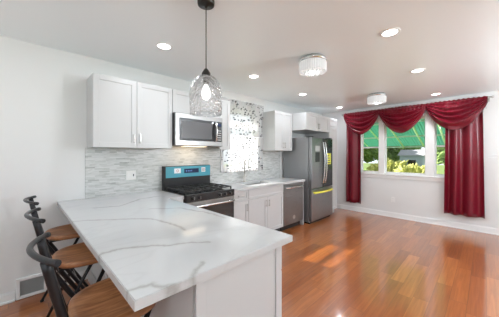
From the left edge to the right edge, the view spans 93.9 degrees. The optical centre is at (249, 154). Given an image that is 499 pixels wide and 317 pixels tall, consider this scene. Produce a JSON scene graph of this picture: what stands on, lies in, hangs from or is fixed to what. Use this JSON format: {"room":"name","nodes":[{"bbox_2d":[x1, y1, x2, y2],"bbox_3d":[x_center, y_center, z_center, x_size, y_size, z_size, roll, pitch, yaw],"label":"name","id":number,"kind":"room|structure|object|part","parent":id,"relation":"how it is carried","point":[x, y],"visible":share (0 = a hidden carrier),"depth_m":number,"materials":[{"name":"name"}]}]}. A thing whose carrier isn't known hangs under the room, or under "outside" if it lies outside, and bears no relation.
{"room":"kitchen","nodes":[
{"label":"kitchen","id":0,"kind":"room"},
{"bbox_2d":[0,35,321,299],"bbox_3d":[-1.023,0.147,3.596,8.685,2.537,0.150,0,0,-45],"label":"wall","id":1,"kind":"structure","parent":0,"point":[43,89],"depth_m":2.40,"materials":[{"name":"white paint"}]},
{"bbox_2d":[16,272,46,300],"bbox_3d":[-2.178,1.311,2.335,0.230,0.200,0.028,0,0,-45],"label":"air vent","id":2,"kind":"object","parent":1,"relation":"in","point":[34,284],"visible":0.78,"depth_m":2.32,"materials":[{"name":"white metal"}]},
{"bbox_2d":[20,276,43,295],"bbox_3d":[-2.180,1.311,2.337,0.174,0.144,0.022,0,0,-45],"label":"vent grille","id":3,"kind":"object","parent":2,"relation":"attached to","point":[29,286],"depth_m":2.33,"materials":[{"name":"grey metal"}]},
{"bbox_2d":[0,270,87,305],"bbox_3d":[-2.890,1.367,1.633,2.930,0.098,0.030,0,0,-45],"label":"baseboard","id":4,"kind":"structure","parent":1,"relation":"attached to","point":[6,298],"depth_m":2.22,"materials":[{"name":"white wood"}]},
{"bbox_2d":[87,73,171,148],"bbox_3d":[-1.424,-0.466,2.844,0.876,0.780,0.356,0,0,-45],"label":"upper cabinet","id":5,"kind":"object","parent":1,"relation":"attached to","point":[121,113],"visible":1,"depth_m":2.67,"materials":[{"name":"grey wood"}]},
{"bbox_3d":[-1.483,-0.466,2.590,0.432,0.776,0.020,0,0,-45],"label":"door","id":6,"kind":"part","parent":5,"relation":"part of","materials":[{"name":"grey wood"}]},
{"bbox_3d":[-1.171,-0.466,2.897,0.436,0.776,0.020,0,0,-45],"label":"door","id":7,"kind":"part","parent":5,"relation":"part of","materials":[{"name":"grey wood"}]},
{"bbox_2d":[85,148,279,198],"bbox_3d":[-0.596,0.213,3.904,3.574,0.577,0.010,0,0,-45],"label":"backsplash","id":8,"kind":"structure","parent":1,"relation":"attached to","point":[105,168],"depth_m":3.10,"materials":[{"name":"tile"}]},
{"bbox_2d":[126,170,135,179],"bbox_3d":[-1.516,0.266,2.984,0.118,0.118,0.010,0,0,-45],"label":"wall outlet","id":9,"kind":"object","parent":8,"relation":"attached to","point":[130,175],"visible":1,"depth_m":2.99,"materials":[{"name":"white plastic"}]},
{"bbox_2d":[172,89,218,117],"bbox_3d":[-0.838,-0.703,3.421,0.762,0.307,0.356,0,0,-45],"label":"upper cabinet","id":10,"kind":"object","parent":1,"relation":"attached to","point":[180,99],"visible":0.62,"depth_m":3.27,"materials":[{"name":"grey wood"}]},
{"bbox_3d":[-0.875,-0.703,3.188,0.377,0.303,0.020,0,0,-45],"label":"door","id":11,"kind":"part","parent":10,"relation":"part of","materials":[{"name":"grey wood"}]},
{"bbox_2d":[172,112,221,146],"bbox_3d":[-0.795,-0.330,3.377,0.762,0.435,0.458,0,0,-45],"label":"microwave","id":12,"kind":"object","parent":10,"relation":"attached to","point":[188,130],"visible":0.95,"depth_m":3.20,"materials":[{"name":"silver metal"}]},
{"bbox_3d":[-0.719,-0.332,3.215,0.485,0.231,0.001,0,0,-45],"label":"door","id":13,"kind":"part","parent":12,"relation":"part of","materials":[{"name":"grey glass"}]},
{"bbox_3d":[-0.665,-0.334,3.271,0.690,0.296,0.002,0,0,-45],"label":"door glass","id":14,"kind":"part","parent":12,"relation":"part of","materials":[{"name":"black"}]},
{"bbox_3d":[-0.485,-0.332,3.409,0.024,0.310,0.068,0,0,-45],"label":"handle","id":15,"kind":"part","parent":12,"relation":"part of","materials":[{"name":"white metal"}]},
{"bbox_3d":[-0.604,-0.703,3.455,0.377,0.303,0.020,0,0,-45],"label":"door","id":16,"kind":"part","parent":10,"relation":"part of","materials":[{"name":"grey"}]},
{"bbox_2d":[208,99,229,149],"bbox_3d":[-0.497,-0.466,3.776,0.213,0.780,0.328,0,0,-45],"label":"upper cabinet","id":17,"kind":"object","parent":1,"relation":"attached to","point":[225,116],"visible":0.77,"depth_m":3.67,"materials":[{"name":"grey wood"}]},
{"bbox_3d":[-0.389,-0.466,3.666,0.209,0.776,0.020,0,0,-45],"label":"cabinet door","id":18,"kind":"part","parent":17,"relation":"part of","materials":[{"name":"grey wood"}]},
{"bbox_2d":[262,110,291,150],"bbox_3d":[0.592,-0.466,4.827,0.575,0.780,0.356,0,0,-45],"label":"upper cabinet","id":19,"kind":"object","parent":1,"relation":"attached to","point":[276,125],"visible":0.97,"depth_m":4.67,"materials":[{"name":"white wood"}]},
{"bbox_3d":[0.588,-0.466,4.627,0.284,0.776,0.020,0,0,-45],"label":"door","id":20,"kind":"part","parent":19,"relation":"part of","materials":[{"name":"grey wood"}]},
{"bbox_3d":[0.793,-0.466,4.829,0.283,0.776,0.020,0,0,-45],"label":"door","id":21,"kind":"part","parent":19,"relation":"part of","materials":[{"name":"grey wood"}]},
{"bbox_2d":[292,112,328,133],"bbox_3d":[1.268,-0.680,5.260,0.985,0.352,0.687,0,0,-45],"label":"upper cabinet","id":22,"kind":"object","parent":1,"relation":"attached to","point":[304,122],"visible":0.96,"depth_m":4.91,"materials":[{"name":"white wood"}]},
{"bbox_3d":[1.306,-0.680,4.869,0.488,0.348,0.020,0,0,-45],"label":"door","id":23,"kind":"part","parent":22,"relation":"part of","materials":[{"name":"grey wood"}]},
{"bbox_3d":[1.657,-0.680,5.215,0.489,0.348,0.020,0,0,-45],"label":"door","id":24,"kind":"part","parent":22,"relation":"part of","materials":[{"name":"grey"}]},
{"bbox_3d":[-0.129,-0.638,4.326,1.067,0.628,0.061,0,0,-45],"label":"curtain rod","id":25,"kind":"object","parent":1,"relation":"attached to","visible":0},
{"bbox_2d":[221,97,263,172],"bbox_3d":[-0.105,-0.325,4.292,1.060,1.289,0.048,0,0,-45],"label":"sheer curtain","id":26,"kind":"object","parent":25,"relation":"hanging from","point":[246,118],"visible":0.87,"depth_m":4.30,"materials":[{"name":"white fabric"}]},
{"bbox_3d":[-0.114,-0.537,4.302,1.048,0.393,0.020,0,0,-45],"label":"panel","id":27,"kind":"part","parent":26,"relation":"part of","materials":[{"name":"white fabric"}]},
{"bbox_2d":[0,0,498,113],"bbox_3d":[1.065,-1.181,1.473,8.685,0.120,6.106,0,0,-45],"label":"ceiling","id":28,"kind":"structure","parent":0,"point":[456,42],"depth_m":2.29,"materials":[{"name":"white paint"}]},
{"bbox_2d":[155,42,172,49],"bbox_3d":[-0.882,-1.117,2.408,0.168,0.008,0.168,0,0,-45],"label":"recessed light","id":29,"kind":"object","parent":28,"relation":"in","point":[161,45],"visible":1,"depth_m":2.40,"materials":[{"name":"white plastic"}]},
{"bbox_2d":[158,44,169,48],"bbox_3d":[-0.882,-1.117,2.408,0.122,0.005,0.122,0,0,-45],"label":"diffuser","id":30,"kind":"object","parent":29,"relation":"attached to","point":[161,46],"depth_m":2.41,"materials":[{"name":"white plastic"}]},
{"bbox_2d":[189,0,222,116],"bbox_3d":[-0.318,-0.706,1.704,0.238,0.830,0.240,0,0,-45],"label":"pendant light","id":31,"kind":"object","parent":28,"relation":"hanging from","point":[206,5],"visible":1,"depth_m":1.68,"materials":[{"name":"clear glass"}]},
{"bbox_2d":[201,68,210,84],"bbox_3d":[-0.318,-0.569,1.703,0.068,0.120,0.068,0,0,-45],"label":"socket","id":32,"kind":"object","parent":31,"relation":"attached to","point":[205,72],"depth_m":1.68,"materials":[{"name":"brown metal"}]},
{"bbox_3d":[-0.318,-0.433,1.703,0.239,0.285,0.240,0,0,-45],"label":"lamp shade","id":33,"kind":"part","parent":31,"relation":"part of","materials":[{"name":"clear glass"}]},
{"bbox_3d":[-0.318,-0.850,1.703,0.006,0.462,0.006,0,0,-22],"label":"cord","id":34,"kind":"part","parent":31,"relation":"part of","materials":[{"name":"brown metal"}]},
{"bbox_3d":[-0.318,-0.454,1.703,0.066,0.110,0.066,0,0,-45],"label":"bulb","id":35,"kind":"part","parent":31,"relation":"part of","materials":[{"name":"white glass"}]},
{"bbox_2d":[248,74,259,77],"bbox_3d":[0.061,-1.117,3.336,0.168,0.008,0.168,0,0,-45],"label":"recessed light","id":36,"kind":"object","parent":28,"relation":"in","point":[250,75],"visible":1,"depth_m":3.33,"materials":[{"name":"white plastic"}]},
{"bbox_2d":[299,53,326,76],"bbox_3d":[0.737,-1.030,2.716,0.324,0.182,0.324,0,0,-45],"label":"crystal ceiling light","id":37,"kind":"object","parent":28,"relation":"attached to","point":[314,64],"visible":1,"depth_m":2.61,"materials":[{"name":"clear glass"}]},
{"bbox_2d":[367,92,386,104],"bbox_3d":[2.362,-1.030,4.330,0.324,0.182,0.324,0,0,-45],"label":"crystal ceiling light","id":38,"kind":"object","parent":28,"relation":"attached to","point":[376,98],"visible":1,"depth_m":4.22,"materials":[{"name":"white glass"}]},
{"bbox_2d":[380,27,400,36],"bbox_3d":[1.288,-1.117,2.137,0.168,0.008,0.168,0,0,-45],"label":"recessed light","id":39,"kind":"object","parent":28,"relation":"in","point":[389,32],"visible":1,"depth_m":2.13,"materials":[{"name":"white plastic"}]},
{"bbox_2d":[382,29,397,35],"bbox_3d":[1.288,-1.117,2.137,0.122,0.005,0.122,0,0,-45],"label":"diffuser","id":40,"kind":"object","parent":39,"relation":"attached to","point":[387,32],"depth_m":2.13,"materials":[{"name":"white plastic"}]},
{"bbox_2d":[410,68,424,72],"bbox_3d":[2.242,-1.117,3.110,0.168,0.008,0.168,0,0,-45],"label":"recessed light","id":41,"kind":"object","parent":28,"relation":"in","point":[418,69],"visible":1,"depth_m":3.10,"materials":[{"name":"white"}]},
{"bbox_2d":[0,208,498,316],"bbox_3d":[1.065,1.476,1.473,8.685,0.120,6.106,0,0,-45],"label":"floor","id":42,"kind":"structure","parent":0,"point":[345,263],"depth_m":2.82,"materials":[{"name":"brown wood"}]},
{"bbox_2d":[23,195,88,316],"bbox_3d":[-1.771,0.900,2.186,0.507,1.032,0.457,0,0,-45],"label":"bar stool","id":43,"kind":"object","parent":42,"relation":"on","point":[64,232],"visible":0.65,"depth_m":2.12,"materials":[{"name":"black metal"}]},
{"bbox_3d":[-1.918,0.401,2.041,0.095,0.033,0.457,0,0,-45],"label":"rail","id":44,"kind":"part","parent":43,"relation":"part of","materials":[{"name":"black metal"}]},
{"bbox_3d":[-1.642,0.905,2.076,0.469,1.010,0.048,0,0,-42],"label":"long leg","id":45,"kind":"part","parent":43,"relation":"part of","materials":[{"name":"black metal"}]},
{"bbox_3d":[-1.878,0.905,2.317,0.048,1.010,0.469,0,0,43],"label":"long leg","id":46,"kind":"part","parent":43,"relation":"part of","materials":[{"name":"black metal"}]},
{"bbox_3d":[-1.623,1.082,2.096,0.026,0.654,0.354,0,0,34],"label":"short leg","id":47,"kind":"part","parent":43,"relation":"part of","materials":[{"name":"black metal"}]},
{"bbox_3d":[-1.858,1.082,2.335,0.354,0.654,0.026,0,0,-33],"label":"short leg","id":48,"kind":"part","parent":43,"relation":"part of","materials":[{"name":"black metal"}]},
{"bbox_3d":[-1.721,0.736,2.235,0.364,0.040,0.437,0,0,-45],"label":"seat","id":49,"kind":"part","parent":43,"relation":"part of","materials":[{"name":"brown wood"}]},
{"bbox_2d":[24,207,104,304],"bbox_3d":[-1.280,0.900,1.687,0.507,1.032,0.457,0,0,-45],"label":"bar stool","id":50,"kind":"object","parent":42,"relation":"on","point":[76,255],"visible":0.58,"depth_m":1.64,"materials":[{"name":"brown wood"}]},
{"bbox_3d":[-1.427,0.401,1.542,0.095,0.033,0.457,0,0,-45],"label":"rail","id":51,"kind":"part","parent":50,"relation":"part of","materials":[{"name":"black metal"}]},
{"bbox_3d":[-1.151,0.905,1.577,0.469,1.010,0.048,0,0,-42],"label":"long leg","id":52,"kind":"part","parent":50,"relation":"part of","materials":[{"name":"black metal"}]},
{"bbox_3d":[-1.387,0.905,1.817,0.048,1.010,0.469,0,0,43],"label":"long leg","id":53,"kind":"part","parent":50,"relation":"part of","materials":[{"name":"black metal"}]},
{"bbox_3d":[-1.230,0.736,1.736,0.364,0.040,0.437,0,0,-45],"label":"seat","id":54,"kind":"part","parent":50,"relation":"part of","materials":[{"name":"brown wood"}]},
{"bbox_3d":[-1.367,1.082,1.836,0.354,0.654,0.026,0,0,-33],"label":"short leg","id":55,"kind":"part","parent":50,"relation":"part of","materials":[{"name":"black metal"}]},
{"bbox_3d":[-1.133,1.082,1.597,0.026,0.654,0.354,0,0,34],"label":"short leg","id":56,"kind":"part","parent":50,"relation":"part of","materials":[{"name":"black metal"}]},
{"bbox_2d":[26,232,156,316],"bbox_3d":[-0.740,0.900,1.138,0.507,1.032,0.457,0,0,-45],"label":"bar stool","id":57,"kind":"object","parent":42,"relation":"on","point":[102,298],"visible":0.73,"depth_m":1.09,"materials":[{"name":"brown wood"}]},
{"bbox_3d":[-0.887,0.401,0.993,0.095,0.033,0.457,0,0,-45],"label":"rail","id":58,"kind":"part","parent":57,"relation":"part of","materials":[{"name":"black metal"}]},
{"bbox_3d":[-0.847,0.905,1.269,0.048,1.010,0.469,0,0,43],"label":"long leg","id":59,"kind":"part","parent":57,"relation":"part of","materials":[{"name":"black metal"}]},
{"bbox_3d":[-0.611,0.905,1.028,0.469,1.010,0.048,0,0,-42],"label":"long leg","id":60,"kind":"part","parent":57,"relation":"part of","materials":[{"name":"black metal"}]},
{"bbox_3d":[-0.690,0.736,1.187,0.364,0.040,0.437,0,0,-45],"label":"seat","id":61,"kind":"part","parent":57,"relation":"part of","materials":[{"name":"brown wood"}]},
{"bbox_2d":[87,199,281,316],"bbox_3d":[-0.732,0.979,2.121,0.869,0.875,2.322,0,0,-45],"label":"base cabinet","id":62,"kind":"object","parent":42,"relation":"on","point":[252,288],"visible":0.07,"depth_m":1.20,"materials":[{"name":"grey"}]},
{"bbox_3d":[-1.549,0.931,2.341,0.014,0.750,0.730,0,0,-45],"label":"panel","id":63,"kind":"part","parent":62,"relation":"part of","materials":[{"name":"grey wood"}]},
{"bbox_2d":[57,190,292,311],"bbox_3d":[-0.818,0.521,2.035,1.129,0.038,2.359,0,0,-45],"label":"countertop","id":64,"kind":"structure","parent":62,"relation":"on","point":[154,246],"depth_m":1.36,"materials":[{"name":"stone"}]},
{"bbox_3d":[-0.497,0.931,1.272,0.014,0.750,0.730,0,0,-45],"label":"panel","id":65,"kind":"part","parent":62,"relation":"part of","materials":[{"name":"grey wood"}]},
{"bbox_3d":[0.002,1.007,1.604,0.022,0.598,0.535,0,0,-45],"label":"cabinet door","id":66,"kind":"part","parent":62,"relation":"part of","materials":[{"name":"grey wood"}]},
{"bbox_2d":[162,165,234,217],"bbox_3d":[-0.700,0.781,3.271,0.764,1.230,0.739,0,0,-45],"label":"gas stove","id":67,"kind":"object","parent":42,"relation":"on","point":[192,182],"visible":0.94,"depth_m":3.24,"materials":[{"name":"black metal"}]},
{"bbox_2d":[165,188,229,195],"bbox_3d":[-0.700,0.504,3.271,0.764,0.021,0.566,0,0,-45],"label":"cooktop","id":68,"kind":"object","parent":67,"relation":"in","point":[212,192],"depth_m":3.07,"materials":[{"name":"black metal"}]},
{"bbox_3d":[-0.501,0.536,3.069,0.764,0.090,0.048,0,0,-45],"label":"control panel","id":69,"kind":"part","parent":67,"relation":"part of","materials":[{"name":"black plastic"}]},
{"bbox_3d":[-0.489,0.625,3.057,0.756,0.073,0.002,0,0,-45],"label":"door trim","id":70,"kind":"part","parent":67,"relation":"part of","materials":[{"name":"silver metal"}]},
{"bbox_3d":[-0.504,0.875,3.072,0.756,0.582,0.040,0,0,-45],"label":"oven door","id":71,"kind":"part","parent":67,"relation":"part of","materials":[{"name":"black glass"}]},
{"bbox_3d":[-0.465,0.641,3.032,0.712,0.028,0.069,0,0,-45],"label":"handle","id":72,"kind":"part","parent":67,"relation":"part of","materials":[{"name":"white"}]},
{"bbox_2d":[234,190,247,221],"bbox_3d":[-0.340,0.979,3.707,0.335,0.875,0.646,0,0,-45],"label":"base cabinet","id":73,"kind":"object","parent":42,"relation":"on","point":[241,197],"visible":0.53,"depth_m":3.52,"materials":[{"name":"grey wood"}]},
{"bbox_3d":[-0.140,0.626,3.504,0.329,0.150,0.020,0,0,-45],"label":"drawer","id":74,"kind":"part","parent":73,"relation":"part of","materials":[{"name":"grey wood"}]},
{"bbox_3d":[-0.140,1.010,3.504,0.329,0.603,0.020,0,0,-45],"label":"cabinet door","id":75,"kind":"part","parent":73,"relation":"part of","materials":[{"name":"grey wood"}]},
{"bbox_2d":[248,185,282,230],"bbox_3d":[0.097,0.979,4.136,0.885,0.875,0.646,0,0,-45],"label":"base cabinet","id":76,"kind":"object","parent":42,"relation":"on","point":[265,204],"visible":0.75,"depth_m":3.91,"materials":[{"name":"grey wood"}]},
{"bbox_3d":[0.139,1.010,3.778,0.437,0.603,0.020,0,0,-45],"label":"cabinet door","id":77,"kind":"part","parent":76,"relation":"part of","materials":[{"name":"grey wood"}]},
{"bbox_2d":[214,177,304,191],"bbox_3d":[0.218,0.521,4.248,1.901,0.038,0.638,0,0,-45],"label":"countertop","id":78,"kind":"structure","parent":76,"relation":"on","point":[237,186],"depth_m":4.16,"materials":[{"name":"stone"}]},
{"bbox_2d":[243,159,248,181],"bbox_3d":[-0.061,0.291,4.248,0.105,0.421,0.146,0,0,-7],"label":"faucet","id":79,"kind":"object","parent":78,"relation":"on","point":[245,176],"visible":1,"depth_m":4.25,"materials":[{"name":"silver metal"}]},
{"bbox_3d":[0.296,0.626,3.933,0.879,0.150,0.020,0,0,-45],"label":"false drawer","id":80,"kind":"part","parent":76,"relation":"part of","materials":[{"name":"grey wood"}]},
{"bbox_3d":[0.454,1.010,4.088,0.438,0.603,0.020,0,0,-45],"label":"cabinet door","id":81,"kind":"part","parent":76,"relation":"part of","materials":[{"name":"grey wood"}]},
{"bbox_2d":[280,182,304,230],"bbox_3d":[0.671,0.982,4.644,0.622,0.868,0.651,0,0,-45],"label":"dishwasher","id":82,"kind":"object","parent":42,"relation":"on","point":[292,192],"visible":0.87,"depth_m":4.42,"materials":[{"name":"grey metal"}]},
{"bbox_3d":[0.876,0.616,4.436,0.576,0.026,0.066,0,0,-45],"label":"handle","id":83,"kind":"part","parent":82,"relation":"part of","materials":[{"name":"white metal"}]},
{"bbox_2d":[283,136,332,223],"bbox_3d":[1.354,0.523,5.211,0.910,1.785,0.801,0,0,-45],"label":"refrigerator","id":84,"kind":"object","parent":42,"relation":"on","point":[310,157],"visible":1,"depth_m":4.88,"materials":[{"name":"grey metal"}]},
{"bbox_3d":[1.545,1.034,5.017,0.906,0.645,0.076,0,0,-45],"label":"freezer drawer","id":85,"kind":"part","parent":84,"relation":"part of","materials":[{"name":"silver metal"}]},
{"bbox_3d":[1.600,0.781,4.961,0.805,0.040,0.100,0,0,-45],"label":"handle","id":86,"kind":"part","parent":84,"relation":"part of","materials":[{"name":"yellow"}]},
{"bbox_2d":[305,118,336,212],"bbox_3d":[1.768,0.280,5.753,0.410,2.272,0.686,0,0,-45],"label":"pantry cabinet","id":87,"kind":"object","parent":42,"relation":"on","point":[332,133],"visible":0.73,"depth_m":5.58,"materials":[{"name":"grey wood"}]},
{"bbox_3d":[1.982,0.326,5.535,0.402,1.960,0.020,0,0,-45],"label":"door","id":88,"kind":"part","parent":87,"relation":"part of","materials":[{"name":"grey wood"}]},
{"bbox_3d":[1.982,-0.756,5.535,0.402,0.194,0.020,0,0,-45],"label":"door","id":89,"kind":"part","parent":87,"relation":"part of","materials":[{"name":"grey wood"}]},
{"bbox_2d":[364,119,444,148],"bbox_3d":[4.669,0.450,6.136,2.953,3.333,7.400,0,0,-45],"label":"awning","id":90,"kind":"object","parent":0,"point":[416,134],"visible":0.2,"depth_m":7.10,"materials":[{"name":"green fabric"}]},
{"bbox_2d":[322,91,498,228],"bbox_3d":[4.160,0.147,4.412,0.150,2.537,5.956,0,0,-45],"label":"wall","id":91,"kind":"structure","parent":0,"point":[412,197],"depth_m":4.82,"materials":[{"name":"white paint"}]},
{"bbox_2d":[361,111,444,181],"bbox_3d":[3.412,-0.174,5.145,0.190,1.440,2.040,0,0,-45],"label":"window","id":92,"kind":"structure","parent":91,"relation":"attached to","point":[430,174],"depth_m":4.92,"materials":[{"name":"white wood"}]},
{"bbox_3d":[2.949,-0.176,5.654,0.065,1.213,0.413,0,0,-45],"label":"sash","id":93,"kind":"part","parent":92,"relation":"part of","materials":[{"name":"white"}]},
{"bbox_3d":[3.358,0.496,5.092,0.040,0.100,2.040,0,0,-45],"label":"sill","id":94,"kind":"part","parent":92,"relation":"part of","materials":[{"name":"white wood"}]},
{"bbox_3d":[3.435,-0.176,5.153,0.035,1.213,0.778,0,0,-45],"label":"sash","id":95,"kind":"part","parent":92,"relation":"part of","materials":[{"name":"white wood"}]},
{"bbox_3d":[3.372,-0.224,5.105,0.042,1.340,2.000,0,0,-45],"label":"casing","id":96,"kind":"part","parent":92,"relation":"part of","materials":[{"name":"white wood"}]},
{"bbox_3d":[3.931,-0.176,4.656,0.065,1.213,0.363,0,0,-45],"label":"sash","id":97,"kind":"part","parent":92,"relation":"part of","materials":[{"name":"white"}]},
{"bbox_2d":[337,204,498,234],"bbox_3d":[4.043,1.359,4.402,0.030,0.115,5.766,0,0,-45],"label":"baseboard","id":98,"kind":"structure","parent":91,"relation":"attached to","point":[489,230],"depth_m":4.80,"materials":[{"name":"white wood"}]},
{"bbox_3d":[3.343,-0.987,5.046,0.125,0.086,2.705,0,0,-45],"label":"curtain rod","id":99,"kind":"object","parent":91,"relation":"attached to","visible":0},
{"bbox_2d":[346,126,360,203],"bbox_3d":[2.597,0.103,5.786,0.102,2.194,0.396,0,0,-34],"label":"drape","id":100,"kind":"object","parent":99,"relation":"hanging from","point":[353,141],"visible":0.87,"depth_m":5.77,"materials":[{"name":"red fabric"}]},
{"bbox_2d":[344,109,378,136],"bbox_3d":[2.637,-0.726,5.584,0.136,0.617,0.816,0,0,-45],"label":"swag valance","id":101,"kind":"object","parent":99,"relation":"hanging from","point":[359,123],"visible":1,"depth_m":5.55,"materials":[{"name":"red fabric"}]},
{"bbox_2d":[379,103,425,135],"bbox_3d":[3.220,-0.719,4.985,0.151,0.634,0.874,0,0,-45],"label":"swag valance","id":102,"kind":"object","parent":99,"relation":"hanging from","point":[402,119],"visible":1,"depth_m":4.96,"materials":[{"name":"red fabric"}]},
{"bbox_2d":[426,96,487,131],"bbox_3d":[3.834,-0.719,4.366,0.146,0.632,0.887,0,0,-45],"label":"swag valance","id":103,"kind":"object","parent":99,"relation":"hanging from","point":[457,114],"visible":1,"depth_m":4.34,"materials":[{"name":"red fabric"}]},
{"bbox_2d":[444,111,484,218],"bbox_3d":[3.994,0.078,4.350,0.117,2.144,0.562,0,0,-45],"label":"drape","id":104,"kind":"object","parent":99,"relation":"hanging from","point":[464,150],"visible":0.82,"depth_m":4.32,"materials":[{"name":"red fabric"}]},
{"label":"outside","id":105,"kind":"structure","parent":0,"visible":0},
{"bbox_2d":[363,163,444,173],"bbox_3d":[7.187,2.141,14.084,90.000,0.050,70.000,0,0,-45],"label":"ground","id":106,"kind":"structure","parent":105,"point":[440,168],"depth_m":37.64,"materials":[{"name":"green plant"}]},
{"bbox_2d":[363,146,378,162],"bbox_3d":[6.301,-0.773,15.567,4.919,5.786,5.370,0,0,-45],"label":"tree","id":107,"kind":"object","parent":106,"relation":"on","point":[369,155],"visible":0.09,"depth_m":14.22,"materials":[{"name":"green plant"}]},
{"bbox_2d":[366,157,407,171],"bbox_3d":[7.546,1.285,12.687,2.391,2.348,2.401,0,0,8],"label":"bush","id":108,"kind":"object","parent":106,"relation":"on","point":[391,164],"visible":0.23,"depth_m":12.20,"materials":[{"name":"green plant"}]},
{"bbox_2d":[374,145,424,161],"bbox_3d":[10.268,-0.330,16.746,3.505,4.899,3.806,0,0,-20],"label":"tree","id":109,"kind":"object","parent":106,"relation":"on","point":[392,153],"visible":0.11,"depth_m":15.60,"materials":[{"name":"green plant"}]},
{"bbox_2d":[397,150,424,166],"bbox_3d":[9.802,0.916,13.921,1.700,2.400,1.300,0,0,-45],"label":"shed","id":110,"kind":"object","parent":106,"relation":"on","point":[413,156],"visible":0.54,"depth_m":13.40,"materials":[{"name":"blue"}]},
{"bbox_2d":[393,163,437,173],"bbox_3d":[6.919,1.382,9.665,2.259,2.024,2.305,0,0,-45],"label":"bush","id":111,"kind":"object","parent":106,"relation":"on","point":[411,168],"visible":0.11,"depth_m":9.45,"materials":[{"name":"yellow plant"}]},
{"bbox_2d":[437,147,444,170],"bbox_3d":[9.570,-0.048,9.569,3.744,4.337,3.800,0,0,-45],"label":"tree","id":112,"kind":"object","parent":106,"relation":"on","point":[440,150],"visible":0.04,"depth_m":9.92,"materials":[{"name":"green plant"}]}
]}

